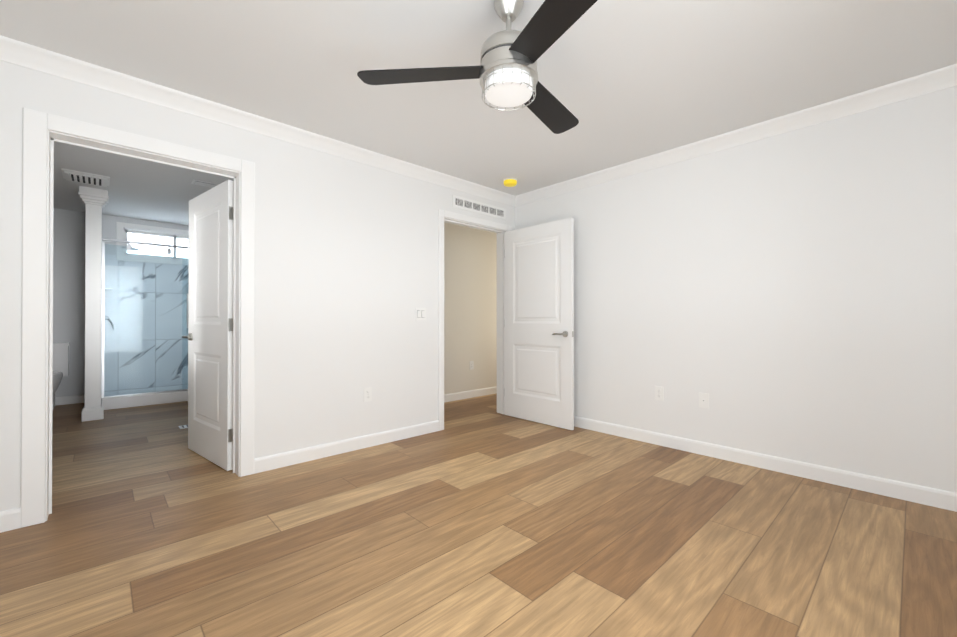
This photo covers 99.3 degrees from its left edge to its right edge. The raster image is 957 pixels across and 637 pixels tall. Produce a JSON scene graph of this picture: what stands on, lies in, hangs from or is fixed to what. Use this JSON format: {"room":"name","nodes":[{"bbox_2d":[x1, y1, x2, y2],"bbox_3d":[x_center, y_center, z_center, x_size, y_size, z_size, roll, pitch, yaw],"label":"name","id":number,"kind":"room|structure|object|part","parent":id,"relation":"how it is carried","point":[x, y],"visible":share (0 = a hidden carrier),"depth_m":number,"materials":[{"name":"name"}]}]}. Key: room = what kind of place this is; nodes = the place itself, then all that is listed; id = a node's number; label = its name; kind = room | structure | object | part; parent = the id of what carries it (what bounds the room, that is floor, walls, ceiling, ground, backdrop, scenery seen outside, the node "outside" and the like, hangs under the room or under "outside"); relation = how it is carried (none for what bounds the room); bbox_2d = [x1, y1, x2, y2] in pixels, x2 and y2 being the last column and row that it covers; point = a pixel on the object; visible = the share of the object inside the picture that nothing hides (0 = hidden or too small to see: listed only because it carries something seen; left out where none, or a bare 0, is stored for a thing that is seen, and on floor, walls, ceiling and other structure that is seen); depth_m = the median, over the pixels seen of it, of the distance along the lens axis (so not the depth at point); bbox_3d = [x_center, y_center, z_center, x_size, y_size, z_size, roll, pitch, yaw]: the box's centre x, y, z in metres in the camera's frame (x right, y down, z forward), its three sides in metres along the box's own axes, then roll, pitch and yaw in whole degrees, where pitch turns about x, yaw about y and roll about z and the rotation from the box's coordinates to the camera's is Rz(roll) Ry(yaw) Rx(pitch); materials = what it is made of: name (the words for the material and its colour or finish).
{"room":"empty bedroom","nodes":[
{"label":"empty bedroom","id":0,"kind":"room"},
{"bbox_2d":[53,208,188,396],"bbox_3d":[-4.836,-0.143,5.504,3.280,2.440,0.140,0,0,-43],"label":"wall","id":1,"kind":"structure","parent":0,"point":[68,275],"depth_m":5.14,"materials":[{"name":"white paint"}]},
{"bbox_2d":[55,395,84,405],"bbox_3d":[-5.443,1.024,4.829,1.140,0.100,0.014,0,0,-43],"label":"baseboard","id":2,"kind":"structure","parent":1,"relation":"attached to","point":[65,400],"depth_m":5.10,"materials":[{"name":"white wood"}]},
{"bbox_2d":[101,254,188,397],"bbox_3d":[-4.374,0.119,5.829,1.539,1.920,0.012,0,0,-43],"label":"glass shower door","id":3,"kind":"structure","parent":1,"relation":"attached to","point":[173,329],"depth_m":5.61,"materials":[{"name":"glass"}]},
{"bbox_2d":[116,222,188,265],"bbox_3d":[-4.405,-1.031,5.896,1.270,0.510,0.160,0,0,-43],"label":"bathroom window","id":4,"kind":"structure","parent":1,"relation":"in","point":[123,230],"depth_m":5.65,"materials":[{"name":"white glass"}]},
{"bbox_3d":[-4.412,-1.031,5.904,1.040,0.280,0.006,0,0,-43],"label":"pane","id":5,"kind":"part","parent":4,"relation":"part of","materials":[{"name":"clear glass"}]},
{"bbox_2d":[0,60,514,511],"bbox_3d":[-0.746,-0.152,3.642,6.730,2.440,0.140,0,0,-43],"label":"wall","id":6,"kind":"structure","parent":0,"point":[346,267],"depth_m":3.06,"materials":[{"name":"white paint"}]},
{"bbox_2d":[0,507,20,532],"bbox_3d":[-2.520,1.010,1.880,0.539,0.100,0.014,0,0,-43],"label":"baseboard","id":7,"kind":"structure","parent":6,"relation":"attached to","point":[10,519],"depth_m":2.03,"materials":[{"name":"white wood"}]},
{"bbox_2d":[21,107,254,527],"bbox_3d":[-1.980,-0.005,2.483,1.067,2.136,0.162,0,0,-43],"label":"door frame","id":8,"kind":"structure","parent":6,"relation":"attached to","point":[37,124],"depth_m":2.14,"materials":[{"name":"white wood"}]},
{"bbox_2d":[182,180,233,470],"bbox_3d":[-2.043,0.047,3.084,0.821,2.022,0.162,0,0,39],"label":"bathroom door","id":9,"kind":"structure","parent":6,"relation":"in","point":[209,337],"depth_m":3.01,"materials":[{"name":"white wood"}]},
{"bbox_3d":[-2.291,0.147,3.281,0.188,0.062,0.162,0,0,39],"label":"lever","id":10,"kind":"part","parent":9,"relation":"part of","materials":[{"name":"silver metal"}]},
{"bbox_2d":[0,35,515,206],"bbox_3d":[-1.138,-1.328,3.137,4.320,0.092,0.074,0,0,-43],"label":"crown molding","id":11,"kind":"structure","parent":6,"relation":"attached to","point":[22,54],"depth_m":2.59,"materials":[{"name":"white wood"}]},
{"bbox_2d":[254,420,438,473],"bbox_3d":[-0.961,1.017,3.331,1.586,0.100,0.014,0,0,-43],"label":"baseboard","id":12,"kind":"structure","parent":6,"relation":"attached to","point":[261,464],"depth_m":3.20,"materials":[{"name":"white wood"}]},
{"bbox_2d":[364,387,371,401],"bbox_3d":[-0.919,0.632,3.376,0.070,0.115,0.008,0,0,-43],"label":"electrical outlet","id":13,"kind":"object","parent":6,"relation":"attached to","point":[367,394],"visible":1,"depth_m":3.38,"materials":[{"name":"white plastic"}]},
{"bbox_2d":[415,308,425,319],"bbox_3d":[-0.531,-0.041,3.740,0.116,0.115,0.009,0,0,-43],"label":"light switch","id":14,"kind":"object","parent":6,"relation":"attached to","point":[420,313],"visible":1,"depth_m":3.74,"materials":[{"name":"white plastic"}]},
{"bbox_2d":[438,209,511,430],"bbox_3d":[-0.055,0.015,4.275,1.021,2.113,0.162,0,0,-43],"label":"door frame","id":15,"kind":"structure","parent":6,"relation":"attached to","point":[442,214],"depth_m":4.11,"materials":[{"name":"white wood"}]},
{"bbox_2d":[452,195,505,219],"bbox_3d":[0.022,-1.159,4.260,0.760,0.120,0.010,0,0,-43],"label":"air vent","id":16,"kind":"object","parent":6,"relation":"in","point":[459,202],"visible":1,"depth_m":4.23,"materials":[{"name":"white metal"}]},
{"bbox_2d":[505,218,573,429],"bbox_3d":[0.601,0.052,4.192,0.162,2.022,0.877,0,0,-43],"label":"door","id":17,"kind":"structure","parent":6,"relation":"in","point":[539,312],"depth_m":4.13,"materials":[{"name":"white wood"}]},
{"bbox_3d":[0.836,0.150,3.940,0.162,0.062,0.188,0,0,-43],"label":"far door lever handle","id":18,"kind":"part","parent":17,"relation":"part of","materials":[{"name":"silver metal"}]},
{"bbox_2d":[444,222,496,393],"bbox_3d":[-0.241,-0.143,5.506,3.450,2.440,0.140,0,0,-43],"label":"wall","id":19,"kind":"structure","parent":0,"point":[470,294],"depth_m":5.52,"materials":[{"name":"white paint"}]},
{"bbox_2d":[444,386,496,402],"bbox_3d":[-0.239,1.027,5.396,3.310,0.100,0.014,0,0,-43],"label":"baseboard","id":20,"kind":"structure","parent":19,"relation":"attached to","point":[468,394],"depth_m":5.48,"materials":[{"name":"white wood"}]},
{"bbox_2d":[470,361,473,369],"bbox_3d":[-0.091,0.637,5.540,0.070,0.115,0.008,0,0,-43],"label":"outlet","id":21,"kind":"object","parent":19,"relation":"attached to","point":[471,365],"visible":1,"depth_m":5.54,"materials":[{"name":"white plastic"}]},
{"bbox_2d":[0,393,956,636],"bbox_3d":[-0.818,1.099,3.713,6.730,0.060,8.230,0,0,-43],"label":"floor","id":22,"kind":"structure","parent":0,"point":[479,516],"depth_m":1.91,"materials":[{"name":"brown wood"}]},
{"bbox_2d":[53,342,69,408],"bbox_3d":[-5.082,0.686,4.708,0.470,0.775,0.678,0,0,-43],"label":"toilet","id":23,"kind":"object","parent":22,"relation":"on","point":[60,360],"visible":0.21,"depth_m":4.91,"materials":[{"name":"white ceramic"}]},
{"bbox_2d":[78,186,108,421],"bbox_3d":[-4.111,-0.148,4.338,0.233,2.440,0.233,0,0,-43],"label":"column","id":24,"kind":"structure","parent":22,"relation":"on","point":[94,201],"depth_m":4.29,"materials":[{"name":"white wood"}]},
{"bbox_2d":[101,238,188,409],"bbox_3d":[-4.093,0.038,5.527,1.513,2.079,0.810,0,0,-43],"label":"shower","id":25,"kind":"object","parent":22,"relation":"on","point":[138,399],"visible":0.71,"depth_m":4.99,"materials":[{"name":"white glass"}]},
{"bbox_2d":[0,0,956,225],"bbox_3d":[-0.818,-1.421,3.725,6.730,0.100,8.230,0,0,-43],"label":"ceiling","id":26,"kind":"structure","parent":0,"point":[623,81],"depth_m":2.22,"materials":[{"name":"white paint"}]},
{"bbox_2d":[61,168,109,186],"bbox_3d":[-3.796,-1.353,3.937,0.330,0.034,0.330,0,0,-43],"label":"ceiling vent","id":27,"kind":"object","parent":26,"relation":"in","point":[84,177],"visible":1,"depth_m":3.89,"materials":[{"name":"white plastic"}]},
{"bbox_2d":[191,179,218,187],"bbox_3d":[-2.726,-1.363,4.168,0.340,0.013,0.150,0,0,-43],"label":"ceiling vent","id":28,"kind":"object","parent":26,"relation":"in","point":[204,183],"visible":0.67,"depth_m":4.10,"materials":[{"name":"white metal"}]},
{"bbox_2d":[357,0,597,133],"bbox_3d":[0.236,-1.171,1.789,1.140,0.418,1.170,0,0,-43],"label":"fan","id":29,"kind":"object","parent":26,"relation":"hanging from","point":[505,72],"visible":1,"depth_m":1.72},
{"bbox_3d":[-0.252,-1.080,1.806,0.560,0.006,0.152,0,11,5],"label":"blade","id":30,"kind":"part","parent":29,"relation":"part of","materials":[{"name":"black wood"}]},
{"bbox_3d":[0.131,-1.205,1.772,0.254,0.352,0.254,0,0,-43],"label":"motor","id":31,"kind":"part","parent":29,"relation":"part of","materials":[{"name":"silver metal"}]},
{"bbox_3d":[0.131,-1.001,1.771,0.208,0.060,0.208,0,0,-43],"label":"light glass","id":32,"kind":"part","parent":29,"relation":"part of","materials":[{"name":"white glass"}]},
{"bbox_3d":[0.352,-1.079,2.087,0.152,0.006,0.560,-14,-8,34],"label":"blade","id":33,"kind":"part","parent":29,"relation":"part of","materials":[{"name":"black wood"}]},
{"bbox_3d":[0.294,-1.082,1.423,0.152,0.006,0.560,12,-5,-24],"label":"blade","id":34,"kind":"part","parent":29,"relation":"part of","materials":[{"name":"black wood"}]},
{"bbox_2d":[503,178,516,186],"bbox_3d":[0.315,-1.344,4.034,0.144,0.051,0.144,0,0,-43],"label":"smoke detector","id":35,"kind":"object","parent":26,"relation":"attached to","point":[509,182],"visible":1,"depth_m":3.99,"materials":[{"name":"yellow plastic"}]},
{"bbox_2d":[515,86,956,492],"bbox_3d":[1.811,-0.154,3.236,0.140,2.440,3.940,0,0,-43],"label":"wall","id":36,"kind":"structure","parent":0,"point":[791,295],"depth_m":2.78,"materials":[{"name":"white paint"}]},
{"bbox_2d":[655,386,663,400],"bbox_3d":[1.526,0.632,3.430,0.008,0.115,0.070,0,0,-43],"label":"electrical outlet","id":37,"kind":"object","parent":36,"relation":"attached to","point":[659,393],"visible":1,"depth_m":3.42,"materials":[{"name":"white plastic"}]},
{"bbox_2d":[699,393,708,408],"bbox_3d":[1.760,0.641,3.177,0.009,0.115,0.070,0,0,-43],"label":"electrical outlet","id":38,"kind":"object","parent":36,"relation":"attached to","point":[703,400],"visible":1,"depth_m":3.17,"materials":[{"name":"white plastic"}]},
{"bbox_2d":[516,64,956,205],"bbox_3d":[1.689,-1.328,3.216,0.074,0.092,3.630,0,0,-43],"label":"crown molding","id":39,"kind":"structure","parent":36,"relation":"attached to","point":[946,77],"depth_m":2.83,"materials":[{"name":"white wood"}]},
{"bbox_2d":[574,416,956,511],"bbox_3d":[1.695,1.016,3.231,0.030,0.100,3.780,0,0,-43],"label":"baseboard","id":40,"kind":"structure","parent":36,"relation":"attached to","point":[938,498],"depth_m":2.76,"materials":[{"name":"white wood"}]},
{"bbox_3d":[-4.565,-0.146,4.825,0.110,2.440,1.225,0,0,-43],"label":"wall","id":41,"kind":"structure","parent":0,"visible":0},
{"bbox_2d":[101,262,101,360],"bbox_3d":[-4.102,0.117,5.537,1.539,1.920,0.788,0,0,-43],"label":"wall","id":42,"kind":"structure","parent":41,"relation":"attached to","point":[101,311],"depth_m":4.73,"materials":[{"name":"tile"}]},
{"label":"outside","id":43,"kind":"structure","parent":0,"visible":0},
{"bbox_2d":[128,233,188,257],"bbox_3d":[-4.660,-1.030,6.171,2.340,1.580,0.010,0,0,-43],"label":"sky","id":44,"kind":"structure","parent":43,"point":[151,239],"depth_m":6.05,"materials":[{"name":"white"}]}
]}

